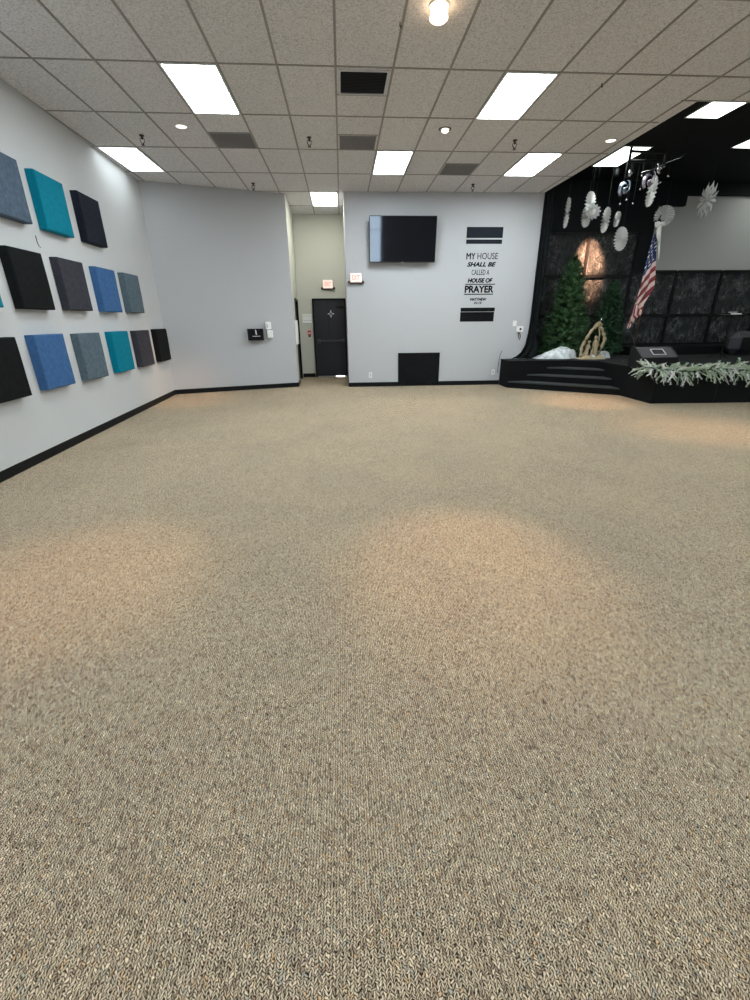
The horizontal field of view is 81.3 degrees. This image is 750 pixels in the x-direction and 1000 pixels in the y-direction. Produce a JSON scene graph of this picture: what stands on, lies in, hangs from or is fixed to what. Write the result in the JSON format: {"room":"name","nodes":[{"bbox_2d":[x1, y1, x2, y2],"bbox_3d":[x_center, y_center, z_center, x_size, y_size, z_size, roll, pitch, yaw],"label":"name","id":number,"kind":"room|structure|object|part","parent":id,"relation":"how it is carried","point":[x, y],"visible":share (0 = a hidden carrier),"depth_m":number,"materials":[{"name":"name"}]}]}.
{"room":"house of worship","nodes":[
{"label":"house of worship","id":0,"kind":"room"},
{"bbox_2d":[0,78,174,470],"bbox_3d":[-3.542,-0.752,0.599,0.120,4.000,18.192,-3,23,-5],"label":"wall","id":1,"kind":"structure","parent":0,"point":[36,423],"depth_m":5.88,"materials":[{"name":"paint"}]},
{"bbox_2d":[0,337,31,402],"bbox_3d":[-3.826,-1.330,4.462,0.106,0.608,0.608,-3,23,-5],"label":"acoustic panel","id":2,"kind":"object","parent":1,"relation":"attached to","point":[14,384],"visible":1,"depth_m":4.55,"materials":[{"name":"black fabric"}]},
{"bbox_2d":[0,152,32,223],"bbox_3d":[-3.938,-3.325,4.611,0.106,0.608,0.608,-3,23,-5],"label":"acoustic panel","id":3,"kind":"object","parent":1,"relation":"attached to","point":[13,202],"visible":1,"depth_m":4.69,"materials":[{"name":"fabric"}]},
{"bbox_2d":[0,245,54,309],"bbox_3d":[-3.931,-2.496,4.960,0.106,0.608,0.608,-3,23,-5],"label":"acoustic panel","id":4,"kind":"object","parent":1,"relation":"attached to","point":[24,270],"visible":1,"depth_m":4.84,"materials":[{"name":"black fabric"}]},
{"bbox_2d":[24,168,73,237],"bbox_3d":[-4.035,-3.670,5.448,0.106,0.608,0.608,-3,23,-5],"label":"acoustic panel","id":5,"kind":"object","parent":1,"relation":"attached to","point":[47,194],"visible":1,"depth_m":5.33,"materials":[{"name":"teal fabric"}]},
{"bbox_2d":[24,334,75,389],"bbox_3d":[-3.925,-1.688,5.310,0.106,0.608,0.608,-3,23,-5],"label":"acoustic panel","id":6,"kind":"object","parent":1,"relation":"attached to","point":[48,353],"visible":1,"depth_m":5.19,"materials":[{"name":"blue fabric"}]},
{"bbox_2d":[49,257,92,310],"bbox_3d":[-4.032,-2.858,5.827,0.106,0.608,0.608,-3,23,-5],"label":"acoustic panel","id":7,"kind":"object","parent":1,"relation":"attached to","point":[69,276],"visible":1,"depth_m":5.70,"materials":[{"name":"fabric"}]},
{"bbox_2d":[0,390,175,482],"bbox_3d":[-3.459,1.047,1.350,0.014,0.100,18.192,-3,23,-5],"label":"baseboard","id":8,"kind":"structure","parent":1,"relation":"attached to","point":[5,474],"depth_m":5.71,"materials":[{"name":"black plastic"}]},
{"bbox_2d":[69,190,107,247],"bbox_3d":[-4.140,-4.057,6.348,0.106,0.608,0.608,-3,23,-5],"label":"acoustic panel","id":9,"kind":"object","parent":1,"relation":"attached to","point":[86,209],"visible":1,"depth_m":6.22,"materials":[{"name":"black fabric"}]},
{"bbox_2d":[70,332,108,380],"bbox_3d":[-4.027,-2.041,6.191,0.106,0.608,0.608,-3,23,-5],"label":"acoustic panel","id":10,"kind":"object","parent":1,"relation":"attached to","point":[88,349],"visible":1,"depth_m":6.06,"materials":[{"name":"fabric"}]},
{"bbox_2d":[88,266,122,311],"bbox_3d":[-4.137,-3.229,6.738,0.106,0.608,0.608,-3,23,-5],"label":"acoustic panel","id":11,"kind":"object","parent":1,"relation":"attached to","point":[104,283],"visible":1,"depth_m":6.60,"materials":[{"name":"blue fabric"}]},
{"bbox_2d":[104,331,134,372],"bbox_3d":[-4.132,-2.416,7.101,0.106,0.608,0.608,-3,23,-5],"label":"acoustic panel","id":12,"kind":"object","parent":1,"relation":"attached to","point":[118,343],"visible":1,"depth_m":6.96,"materials":[{"name":"teal fabric"}]},
{"bbox_2d":[117,272,144,312],"bbox_3d":[-4.240,-3.597,7.619,0.106,0.608,0.608,-3,23,-5],"label":"acoustic panel","id":13,"kind":"object","parent":1,"relation":"attached to","point":[129,283],"visible":1,"depth_m":7.47,"materials":[{"name":"fabric"}]},
{"bbox_2d":[130,330,154,366],"bbox_3d":[-4.234,-2.773,7.981,0.106,0.608,0.608,-3,23,-5],"label":"acoustic panel","id":14,"kind":"object","parent":1,"relation":"attached to","point":[141,341],"visible":1,"depth_m":7.83,"materials":[{"name":"fabric"}]},
{"bbox_2d":[150,329,170,361],"bbox_3d":[-4.339,-3.151,8.879,0.106,0.608,0.608,-3,23,-5],"label":"acoustic panel","id":15,"kind":"object","parent":1,"relation":"attached to","point":[159,336],"visible":1,"depth_m":8.72,"materials":[{"name":"black fabric"}]},
{"bbox_2d":[137,180,297,389],"bbox_3d":[-3.193,-4.435,9.502,2.775,4.000,0.120,-9,24,-20],"label":"wall","id":16,"kind":"structure","parent":0,"point":[220,256],"depth_m":9.33,"materials":[{"name":"grey paint"}]},
{"bbox_2d":[176,382,298,393],"bbox_3d":[-3.151,-2.610,10.190,2.775,0.100,0.014,-9,24,-20],"label":"baseboard","id":17,"kind":"structure","parent":16,"relation":"attached to","point":[281,385],"depth_m":10.15,"materials":[{"name":"black plastic"}]},
{"bbox_2d":[247,329,263,340],"bbox_3d":[-2.691,-3.731,9.848,0.330,0.245,0.163,-9,24,-20],"label":"box","id":18,"kind":"object","parent":16,"relation":"attached to","point":[253,334],"visible":1,"depth_m":9.78,"materials":[{"name":"black plastic"}]},
{"bbox_2d":[265,322,272,337],"bbox_3d":[-2.415,-3.871,9.945,0.150,0.345,0.109,-9,24,-20],"label":"dispenser","id":19,"kind":"object","parent":16,"relation":"attached to","point":[269,331],"visible":1,"depth_m":9.91,"materials":[{"name":"white plastic"}]},
{"bbox_2d":[284,194,302,381],"bbox_3d":[-2.037,-4.989,10.817,0.120,4.000,1.926,-2,23,-5],"label":"wall","id":20,"kind":"structure","parent":0,"point":[288,211],"depth_m":10.41,"materials":[{"name":"beige paint"}]},
{"bbox_2d":[294,320,298,343],"bbox_3d":[-1.877,-4.023,10.478,0.056,0.530,0.351,-2,23,-5],"label":"sign holder","id":21,"kind":"object","parent":20,"relation":"attached to","point":[295,321],"visible":1,"depth_m":10.35,"materials":[{"name":"white plastic"}]},
{"bbox_2d":[294,298,302,378],"bbox_3d":[-2.031,-4.142,11.383,0.112,1.998,1.073,-2,23,-5],"label":"door","id":22,"kind":"structure","parent":20,"relation":"in","point":[295,299],"depth_m":11.73,"materials":[{"name":"black paint"}]},
{"bbox_2d":[292,214,347,376],"bbox_3d":[-1.423,-5.403,11.804,1.600,4.000,0.120,-2,23,-4],"label":"wall","id":23,"kind":"structure","parent":0,"point":[319,252],"depth_m":11.42,"materials":[{"name":"beige paint"}]},
{"bbox_2d":[302,314,311,322],"bbox_3d":[-1.848,-4.939,11.889,0.250,0.225,0.013,-2,23,-4],"label":"notice board","id":24,"kind":"object","parent":23,"relation":"attached to","point":[307,318],"visible":1,"depth_m":11.88,"materials":[{"name":"white paper"}]},
{"bbox_2d":[303,373,315,376],"bbox_3d":[-1.865,-3.559,12.458,0.350,0.100,0.014,-2,23,-4],"label":"baseboard","id":25,"kind":"structure","parent":23,"relation":"attached to","point":[304,374],"depth_m":12.45,"materials":[{"name":"black plastic"}]},
{"bbox_2d":[321,280,334,289],"bbox_3d":[-1.250,-5.707,11.591,0.376,0.238,0.061,-2,23,-4],"label":"exit sign","id":26,"kind":"object","parent":23,"relation":"attached to","point":[327,284],"visible":1,"depth_m":11.57,"materials":[{"name":"white plastic"}]},
{"bbox_2d":[312,298,347,376],"bbox_3d":[-1.232,-4.457,12.083,0.900,2.035,0.108,-2,23,-4],"label":"door","id":27,"kind":"structure","parent":23,"relation":"in","point":[329,314],"depth_m":12.05,"materials":[{"name":"paint"}]},
{"bbox_2d":[0,377,749,999],"bbox_3d":[4.073,0.318,3.208,17.700,0.100,21.300,-2,23,-4],"label":"floor","id":28,"kind":"structure","parent":0,"point":[322,688],"depth_m":1.87,"materials":[{"name":"carpet"}]},
{"bbox_2d":[499,353,749,403],"bbox_3d":[7.678,-2.962,10.147,9.200,0.600,4.896,-2,23,-4],"label":"stage","id":29,"kind":"object","parent":28,"relation":"on","point":[608,376],"visible":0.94,"depth_m":9.34,"materials":[{"name":"black carpet"}]},
{"bbox_2d":[533,346,575,358],"bbox_3d":[4.327,-3.548,10.484,1.021,0.276,0.490,-2,23,-4],"label":"blanket","id":30,"kind":"object","parent":29,"relation":"on","point":[561,352],"visible":1,"depth_m":10.37,"materials":[{"name":"white fabric"}]},
{"bbox_2d":[530,231,590,352],"bbox_3d":[4.805,-5.409,11.529,1.270,2.915,0.060,-2,23,-4],"label":"backdrop panel","id":31,"kind":"object","parent":29,"relation":"on","point":[562,245],"visible":0.32,"depth_m":11.22,"materials":[{"name":"black fabric"}]},
{"bbox_2d":[537,254,591,353],"bbox_3d":[4.755,-4.748,10.751,1.284,2.285,1.385,16,28,35],"label":"tree","id":32,"kind":"object","parent":29,"relation":"on","point":[568,302],"visible":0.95,"depth_m":10.57,"materials":[{"name":"green plant"}]},
{"bbox_2d":[575,318,606,358],"bbox_3d":[5.080,-3.749,10.142,0.628,0.898,0.280,-2,23,-4],"label":"nativity stable","id":33,"kind":"object","parent":29,"relation":"on","point":[594,353],"visible":1,"depth_m":10.16,"materials":[{"name":"beige wood"}]},
{"bbox_2d":[598,351,609,357],"bbox_3d":[5.489,-3.499,10.489,0.317,0.163,0.254,-2,23,-4],"label":"blanket","id":34,"kind":"object","parent":29,"relation":"on","point":[604,354],"visible":0.91,"depth_m":10.43,"materials":[{"name":"white fabric"}]},
{"bbox_2d":[583,279,625,354],"bbox_3d":[5.985,-4.660,11.186,1.002,1.850,0.999,9,24,22],"label":"tree","id":35,"kind":"object","parent":29,"relation":"on","point":[609,311],"visible":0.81,"depth_m":11.02,"materials":[{"name":"green plant"}]},
{"bbox_2d":[574,232,639,351],"bbox_3d":[6.082,-5.453,11.608,1.290,2.915,0.060,-2,23,-4],"label":"backdrop panel","id":36,"kind":"object","parent":29,"relation":"on","point":[604,264],"visible":0.42,"depth_m":11.36,"materials":[{"name":"black fabric"}]},
{"bbox_2d":[623,215,663,360],"bbox_3d":[5.692,-4.379,9.202,0.300,2.772,0.300,-2,23,-4],"label":"flag stand","id":37,"kind":"object","parent":29,"relation":"on","point":[659,219],"visible":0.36,"depth_m":9.43,"materials":[{"name":"brown metal"}]},
{"bbox_2d":[627,233,656,328],"bbox_3d":[5.619,-4.540,9.076,0.422,1.831,0.105,-2,23,-4],"label":"flag","id":38,"kind":"object","parent":37,"relation":"hanging from","point":[648,281],"visible":1,"depth_m":9.09,"materials":[{"name":"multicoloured fabric"}]},
{"bbox_2d":[655,221,664,259],"bbox_3d":[5.663,-5.204,8.765,0.216,0.676,0.114,-2,23,-4],"label":"ribbon bow","id":39,"kind":"object","parent":37,"relation":"attached to","point":[658,224],"visible":1,"depth_m":8.68,"materials":[{"name":"white fabric"}]},
{"bbox_2d":[619,270,677,344],"bbox_3d":[7.352,-5.091,11.855,1.250,2.035,0.060,-2,23,-4],"label":"backdrop panel","id":40,"kind":"object","parent":29,"relation":"on","point":[653,319],"visible":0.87,"depth_m":11.83,"materials":[{"name":"black fabric"}]},
{"bbox_2d":[627,346,678,367],"bbox_3d":[5.367,-2.753,8.414,0.740,0.373,0.380,-2,23,-4],"label":"floor speaker","id":41,"kind":"object","parent":29,"relation":"on","point":[657,355],"visible":0.92,"depth_m":8.31,"materials":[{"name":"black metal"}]},
{"bbox_2d":[652,350,664,353],"bbox_3d":[5.399,-2.825,8.333,0.210,0.071,0.107,-2,23,-4],"label":"socket","id":42,"kind":"object","parent":41,"relation":"attached to","point":[653,351],"depth_m":8.33,"materials":[{"name":"black"}]},
{"bbox_2d":[641,357,676,366],"bbox_3d":[5.380,-2.610,8.274,0.680,0.160,0.010,-2,23,-4],"label":"garland","id":43,"kind":"object","parent":41,"relation":"attached to","point":[669,361],"depth_m":8.26,"materials":[{"name":"green plant"}]},
{"bbox_2d":[614,343,727,354],"bbox_3d":[9.316,-4.091,11.794,5.630,0.200,1.050,-2,23,-4],"label":"stage riser","id":44,"kind":"object","parent":29,"relation":"on","point":[680,349],"visible":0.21,"depth_m":11.28,"materials":[{"name":"black wood"}]},
{"bbox_2d":[628,357,749,386],"bbox_3d":[7.301,-2.308,7.929,4.943,0.568,1.004,2,23,6],"label":"garland","id":45,"kind":"object","parent":29,"relation":"on","point":[738,366],"visible":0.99,"depth_m":7.89,"materials":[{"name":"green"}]},
{"bbox_3d":[7.348,-2.412,7.986,4.579,0.071,0.432,1,23,4],"label":"stem","id":46,"kind":"part","parent":45,"relation":"part of","materials":[{"name":"green plant"}]},
{"bbox_2d":[662,270,722,343],"bbox_3d":[8.604,-5.134,11.933,1.260,2.035,0.060,-2,23,-4],"label":"backdrop panel","id":47,"kind":"object","parent":29,"relation":"on","point":[695,292],"visible":0.99,"depth_m":11.88,"materials":[{"name":"black metal"}]},
{"bbox_2d":[704,270,749,343],"bbox_3d":[9.856,-5.178,12.011,1.250,2.035,0.060,-2,23,-4],"label":"backdrop panel","id":48,"kind":"object","parent":29,"relation":"on","point":[733,295],"visible":0.87,"depth_m":11.96,"materials":[{"name":"black fabric"}]},
{"bbox_2d":[707,312,748,358],"bbox_3d":[7.998,-3.726,9.895,0.560,0.991,0.463,-2,23,-4],"label":"music stand","id":49,"kind":"object","parent":29,"relation":"on","point":[732,313],"visible":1,"depth_m":9.84,"materials":[{"name":"black metal"}]},
{"bbox_2d":[714,314,748,315],"bbox_3d":[7.989,-4.151,9.797,0.560,0.034,0.320,-2,23,-4],"label":"tray","id":50,"kind":"object","parent":49,"relation":"on","point":[714,314],"depth_m":9.76,"materials":[{"name":"black metal"}]},
{"bbox_2d":[725,331,749,354],"bbox_3d":[9.318,-3.940,10.956,0.980,0.558,0.412,-2,23,-4],"label":"amplifier","id":51,"kind":"object","parent":29,"relation":"on","point":[738,343],"visible":1,"depth_m":10.81,"materials":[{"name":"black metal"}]},
{"bbox_2d":[740,337,749,349],"bbox_3d":[9.332,-3.854,10.776,0.620,0.300,0.014,-2,23,-4],"label":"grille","id":52,"kind":"object","parent":51,"relation":"attached to","point":[744,341],"depth_m":10.75,"materials":[{"name":"black metal"}]},
{"bbox_2d":[0,0,749,213],"bbox_3d":[4.042,-3.392,1.621,17.700,0.040,21.200,-2,23,-4],"label":"ceiling","id":53,"kind":"structure","parent":0,"point":[301,31],"depth_m":4.77,"materials":[{"name":"tile"}]},
{"bbox_2d":[97,147,164,171],"bbox_3d":[-3.974,-5.592,7.189,0.586,0.009,1.195,-2,23,-4],"label":"recessed light","id":54,"kind":"object","parent":53,"relation":"in","point":[133,159],"visible":1,"depth_m":7.14,"materials":[{"name":"white plastic"}]},
{"bbox_2d":[139,134,144,145],"bbox_3d":[-3.336,-5.155,6.261,0.067,0.120,0.067,12,25,27],"label":"sprinkler head","id":55,"kind":"object","parent":53,"relation":"attached to","point":[140,135],"visible":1,"depth_m":6.25},
{"bbox_2d":[174,123,187,128],"bbox_3d":[-2.643,-5.095,5.959,0.177,0.014,0.177,-2,23,-4],"label":"recessed light","id":56,"kind":"object","parent":53,"relation":"in","point":[178,125],"visible":1,"depth_m":5.94,"materials":[{"name":"white metal"}]},
{"bbox_2d":[158,63,240,114],"bbox_3d":[-1.978,-4.728,5.054,0.586,0.009,1.195,-2,23,-4],"label":"recessed light","id":57,"kind":"object","parent":53,"relation":"in","point":[202,87],"visible":1,"depth_m":4.96,"materials":[{"name":"white plastic"}]},
{"bbox_2d":[209,133,256,148],"bbox_3d":[-2.085,-5.308,6.462,0.580,0.011,0.550,-2,23,-4],"label":"ceiling vent","id":58,"kind":"object","parent":53,"relation":"in","point":[222,140],"visible":1,"depth_m":6.43,"materials":[{"name":"grey metal"}]},
{"bbox_2d":[307,136,311,147],"bbox_3d":[-0.959,-5.227,6.381,0.067,0.120,0.067,12,25,27],"label":"sprinkler head","id":59,"kind":"object","parent":53,"relation":"attached to","point":[308,137],"visible":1,"depth_m":6.37},
{"bbox_2d":[309,192,337,205],"bbox_3d":[-1.112,-6.627,9.628,0.586,0.009,1.195,-2,23,-4],"label":"recessed light","id":60,"kind":"object","parent":53,"relation":"in","point":[317,198],"visible":1,"depth_m":9.56,"materials":[{"name":"white plastic"}]},
{"bbox_2d":[339,136,376,149],"bbox_3d":[-0.265,-5.371,6.575,0.540,0.011,0.530,-2,23,-4],"label":"ceiling vent","id":61,"kind":"object","parent":53,"relation":"in","point":[345,142],"visible":1,"depth_m":6.55,"materials":[{"name":"grey metal"}]},
{"bbox_2d":[338,69,389,95],"bbox_3d":[-0.134,-4.682,4.904,0.555,0.011,0.545,-2,23,-4],"label":"ceiling vent","id":62,"kind":"object","parent":53,"relation":"in","point":[350,81],"visible":1,"depth_m":4.88,"materials":[{"name":"black metal"}]},
{"bbox_2d":[0,0,749,214],"bbox_3d":[3.886,-3.237,1.308,17.860,0.007,21.633,-2,23,-4],"label":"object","id":63,"kind":"structure","parent":53,"relation":"attached to","point":[216,62],"depth_m":5.04,"materials":[{"name":"silver metal"}]},
{"bbox_2d":[372,151,413,174],"bbox_3d":[0.282,-5.741,7.453,0.586,0.009,1.195,-2,23,-4],"label":"recessed light","id":64,"kind":"object","parent":53,"relation":"in","point":[386,162],"visible":1,"depth_m":7.40,"materials":[{"name":"white plastic"}]},
{"bbox_2d":[429,0,449,24],"bbox_3d":[0.546,-4.153,3.729,0.177,0.105,0.177,-2,23,-4],"label":"recessed light","id":65,"kind":"object","parent":53,"relation":"in","point":[439,16],"visible":1,"depth_m":3.69,"materials":[{"name":"white metal"}]},
{"bbox_2d":[439,126,450,132],"bbox_3d":[0.982,-5.181,6.136,0.177,0.050,0.177,-2,23,-4],"label":"recessed light","id":66,"kind":"object","parent":53,"relation":"in","point":[443,130],"visible":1,"depth_m":6.09,"materials":[{"name":"white metal"}]},
{"bbox_2d":[439,164,477,174],"bbox_3d":[1.481,-5.894,7.800,0.570,0.011,0.580,-2,23,-4],"label":"ceiling vent","id":67,"kind":"object","parent":53,"relation":"in","point":[448,169],"visible":1,"depth_m":7.76,"materials":[{"name":"grey metal"}]},
{"bbox_2d":[476,72,558,119],"bbox_3d":[1.671,-4.855,5.280,0.586,0.009,1.195,-2,23,-4],"label":"recessed light","id":68,"kind":"object","parent":53,"relation":"in","point":[516,92],"visible":1,"depth_m":5.19,"materials":[{"name":"white plastic"}]},
{"bbox_2d":[503,153,562,175],"bbox_3d":[2.715,-5.825,7.604,0.586,0.009,1.195,-2,23,-4],"label":"recessed light","id":69,"kind":"object","parent":53,"relation":"in","point":[530,164],"visible":1,"depth_m":7.55,"materials":[{"name":"white plastic"}]},
{"bbox_2d":[604,138,616,142],"bbox_3d":[3.545,-5.402,6.566,0.177,0.014,0.177,-2,23,-4],"label":"recessed light","id":70,"kind":"object","parent":53,"relation":"in","point":[610,140],"visible":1,"depth_m":6.55,"materials":[{"name":"white metal"}]},
{"bbox_2d":[343,191,544,382],"bbox_3d":[1.422,-5.061,10.915,4.280,4.000,2.180,-2,23,-4],"label":"wall","id":71,"kind":"structure","parent":0,"point":[397,308],"depth_m":9.87,"materials":[{"name":"grey paint"}]},
{"bbox_2d":[348,273,363,283],"bbox_3d":[-0.423,-4.897,9.665,0.366,0.218,0.061,-2,23,-4],"label":"exit sign","id":72,"kind":"object","parent":71,"relation":"attached to","point":[355,278],"visible":1,"depth_m":9.64,"materials":[{"name":"white plastic"}]},
{"bbox_2d":[369,215,436,262],"bbox_3d":[0.588,-5.569,9.356,1.430,0.859,0.244,-2,23,-4],"label":"television","id":73,"kind":"object","parent":71,"relation":"attached to","point":[392,238],"visible":1,"depth_m":9.28,"materials":[{"name":"black"}]},
{"bbox_2d":[398,352,439,384],"bbox_3d":[1.049,-3.151,10.497,1.000,0.735,0.033,-2,23,-4],"label":"panel","id":74,"kind":"object","parent":71,"relation":"attached to","point":[413,368],"visible":1,"depth_m":10.49,"materials":[{"name":"black fabric"}]},
{"bbox_2d":[349,380,498,386],"bbox_3d":[1.210,-2.840,10.650,3.670,0.100,0.014,-2,22,-3],"label":"baseboard","id":75,"kind":"structure","parent":71,"relation":"attached to","point":[477,382],"depth_m":10.65,"materials":[{"name":"black plastic"}]},
{"bbox_2d":[460,308,494,321],"bbox_3d":[2.373,-4.298,10.131,0.803,0.298,0.004,-2,22,-3],"label":"wall decal","id":76,"kind":"object","parent":71,"relation":"attached to","point":[466,314],"visible":1,"depth_m":10.13,"materials":[{"name":"black plastic"}]},
{"bbox_2d":[464,253,497,303],"bbox_3d":[2.378,-4.984,9.848,0.712,1.033,0.004,-2,22,-3],"label":"wall decal","id":77,"kind":"object","parent":71,"relation":"attached to","point":[477,264],"depth_m":9.87,"materials":[{"name":"black plastic"}]},
{"bbox_2d":[466,227,503,243],"bbox_3d":[2.392,-5.768,9.525,0.803,0.319,0.004,-2,22,-3],"label":"wall decal","id":78,"kind":"object","parent":71,"relation":"attached to","point":[472,232],"visible":1,"depth_m":9.52,"materials":[{"name":"black plastic"}]},
{"bbox_2d":[516,326,523,331],"bbox_3d":[3.411,-4.027,10.291,0.160,0.130,0.041,-2,23,-4],"label":"control box","id":79,"kind":"object","parent":71,"relation":"attached to","point":[518,328],"visible":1,"depth_m":10.28,"materials":[{"name":"white plastic"}]},
{"bbox_2d":[511,193,555,358],"bbox_3d":[3.574,-4.955,9.867,0.659,3.343,0.102,-5,23,-10],"label":"drape","id":80,"kind":"object","parent":71,"relation":"hanging from","point":[530,348],"visible":1,"depth_m":9.88,"materials":[{"name":"black fabric"}]},
{"bbox_2d":[530,196,749,317],"bbox_3d":[7.744,-5.757,11.718,8.700,4.565,0.100,-2,23,-4],"label":"wall","id":81,"kind":"structure","parent":0,"point":[719,240],"depth_m":11.30,"materials":[{"name":"paint"}]},
{"bbox_2d":[540,180,749,269],"bbox_3d":[7.795,-6.935,11.125,8.570,1.933,0.095,-2,23,-4],"label":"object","id":82,"kind":"structure","parent":81,"relation":"attached to","point":[638,217],"depth_m":10.80,"materials":[{"name":"black paint"}]},
{"bbox_2d":[567,102,749,181],"bbox_3d":[7.932,-6.767,8.117,8.700,0.050,6.000,-2,23,-4],"label":"ceiling","id":83,"kind":"structure","parent":0,"point":[708,143],"depth_m":8.74,"materials":[{"name":"black paint"}]},
{"bbox_2d":[563,180,571,227],"bbox_3d":[4.198,-6.579,9.427,0.045,1.233,0.574,4,23,11],"label":"fan","id":84,"kind":"object","parent":83,"relation":"hanging from","point":[568,202],"visible":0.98,"depth_m":9.50,"materials":[{"name":"white paper"}]},
{"bbox_2d":[581,168,593,226],"bbox_3d":[4.706,-6.672,9.590,0.396,1.193,0.050,-18,28,-36],"label":"fan","id":85,"kind":"object","parent":83,"relation":"hanging from","point":[585,221],"visible":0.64,"depth_m":9.72,"materials":[{"name":"white paper"}]},
{"bbox_2d":[584,163,596,216],"bbox_3d":[4.712,-6.722,9.462,0.475,1.003,0.050,-19,29,-38],"label":"fan","id":86,"kind":"object","parent":83,"relation":"hanging from","point":[590,199],"visible":0.7,"depth_m":9.50,"materials":[{"name":"white paper"}]},
{"bbox_2d":[586,160,601,219],"bbox_3d":[4.702,-6.577,9.249,0.286,1.108,0.060,6,23,15],"label":"fan","id":87,"kind":"object","parent":83,"relation":"hanging from","point":[593,212],"visible":0.98,"depth_m":9.40,"materials":[{"name":"white paper"}]},
{"bbox_2d":[600,166,614,232],"bbox_3d":[5.096,-6.568,9.500,0.045,1.323,0.495,2,23,6],"label":"fan","id":88,"kind":"object","parent":83,"relation":"hanging from","point":[607,212],"visible":1,"depth_m":9.63,"materials":[{"name":"white paper"}]},
{"bbox_2d":[613,205,620,226],"bbox_3d":[5.355,-6.633,9.493,0.045,1.203,0.297,1,22,3],"label":"fan","id":89,"kind":"object","parent":83,"relation":"hanging from","point":[617,217],"visible":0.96,"depth_m":9.64,"materials":[{"name":"white paper"}]},
{"bbox_2d":[614,166,619,176],"bbox_3d":[5.319,-7.211,9.577,0.110,0.199,0.108,-2,23,-4],"label":"spotlight","id":90,"kind":"object","parent":83,"relation":"attached to","point":[617,171],"visible":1,"depth_m":9.56,"materials":[{"name":"black metal"}]},
{"bbox_2d":[591,146,652,166],"bbox_3d":[5.071,-7.083,9.023,0.586,0.009,1.195,-2,23,-4],"label":"recessed light","id":91,"kind":"object","parent":83,"relation":"in","point":[621,155],"visible":1,"depth_m":9.04,"materials":[{"name":"white plastic"}]},
{"bbox_2d":[613,163,634,250],"bbox_3d":[5.527,-6.419,9.595,0.485,1.678,0.045,-12,25,-26],"label":"fan","id":92,"kind":"object","parent":83,"relation":"hanging from","point":[621,236],"visible":0.97,"depth_m":9.81,"materials":[{"name":"white paper"}]},
{"bbox_2d":[618,180,630,196],"bbox_3d":[5.264,-6.747,9.114,0.309,0.700,0.111,-10,24,-22],"label":"swirl","id":93,"kind":"object","parent":83,"relation":"hanging from","point":[624,191],"visible":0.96,"depth_m":9.18,"materials":[{"name":"silver metal"}]},
{"bbox_3d":[5.315,-6.600,9.206,0.208,0.271,0.082,-18,28,-36],"label":"spiral arm","id":94,"kind":"part","parent":93,"relation":"part of","materials":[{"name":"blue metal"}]},
{"bbox_2d":[625,147,667,177],"bbox_3d":[5.355,-6.642,8.624,0.836,0.485,0.058,-5,23,-10],"label":"lighting frame","id":95,"kind":"object","parent":83,"relation":"hanging from","point":[631,150],"visible":1,"depth_m":8.57,"materials":[{"name":"black metal"}]},
{"bbox_2d":[642,157,655,188],"bbox_3d":[5.720,-6.776,9.029,0.326,0.589,0.111,-8,24,-17],"label":"swirl","id":96,"kind":"object","parent":83,"relation":"hanging from","point":[649,183],"visible":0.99,"depth_m":9.07,"materials":[{"name":"grey metal"}]},
{"bbox_3d":[5.663,-6.630,9.073,0.220,0.285,0.082,-2,23,-4],"label":"spiral arm","id":97,"kind":"part","parent":96,"relation":"part of","materials":[{"name":"silver metal"}]},
{"bbox_3d":[5.775,-6.688,9.091,0.220,0.285,0.082,-15,26,-31],"label":"spiral arm","id":98,"kind":"part","parent":96,"relation":"part of","materials":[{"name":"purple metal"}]},
{"bbox_2d":[645,166,658,206],"bbox_3d":[6.022,-6.832,9.462,0.045,0.823,0.574,3,23,9],"label":"fan","id":99,"kind":"object","parent":83,"relation":"hanging from","point":[649,198],"visible":0.84,"depth_m":9.48,"materials":[{"name":"white paper"}]},
{"bbox_2d":[657,155,662,172],"bbox_3d":[5.861,-6.913,9.003,0.131,0.319,0.172,-2,23,-4],"label":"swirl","id":100,"kind":"object","parent":83,"relation":"hanging from","point":[660,167],"visible":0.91,"depth_m":8.98,"materials":[{"name":"silver metal"}]},
{"bbox_2d":[654,181,674,225],"bbox_3d":[6.663,-6.869,9.930,0.426,1.123,0.060,6,23,15],"label":"fan","id":101,"kind":"object","parent":83,"relation":"hanging from","point":[667,212],"visible":0.88,"depth_m":10.04,"materials":[{"name":"white paper"}]},
{"bbox_2d":[641,152,687,172],"bbox_3d":[5.817,-6.760,8.743,0.962,0.380,0.070,-4,23,-9],"label":"branch","id":102,"kind":"object","parent":83,"relation":"hanging from","point":[687,152],"visible":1,"depth_m":8.75,"materials":[{"name":"white metal"}]},
{"bbox_2d":[697,165,717,216],"bbox_3d":[7.322,-6.778,9.587,0.135,1.039,0.720,2,23,6],"label":"snowflake","id":103,"kind":"object","parent":83,"relation":"hanging from","point":[708,190],"visible":1,"depth_m":9.61,"materials":[{"name":"grey"}]},
{"bbox_2d":[684,102,745,118],"bbox_3d":[5.476,-6.139,6.732,0.586,0.009,1.195,-2,23,-4],"label":"recessed light","id":104,"kind":"object","parent":83,"relation":"in","point":[712,110],"visible":0.55,"depth_m":7.01,"materials":[{"name":"white plastic"}]},
{"bbox_2d":[731,139,749,148],"bbox_3d":[7.320,-6.702,8.051,0.586,0.009,1.195,-2,23,-4],"label":"recessed light","id":105,"kind":"object","parent":83,"relation":"in","point":[746,144],"visible":1,"depth_m":8.46,"materials":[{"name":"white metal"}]}
]}

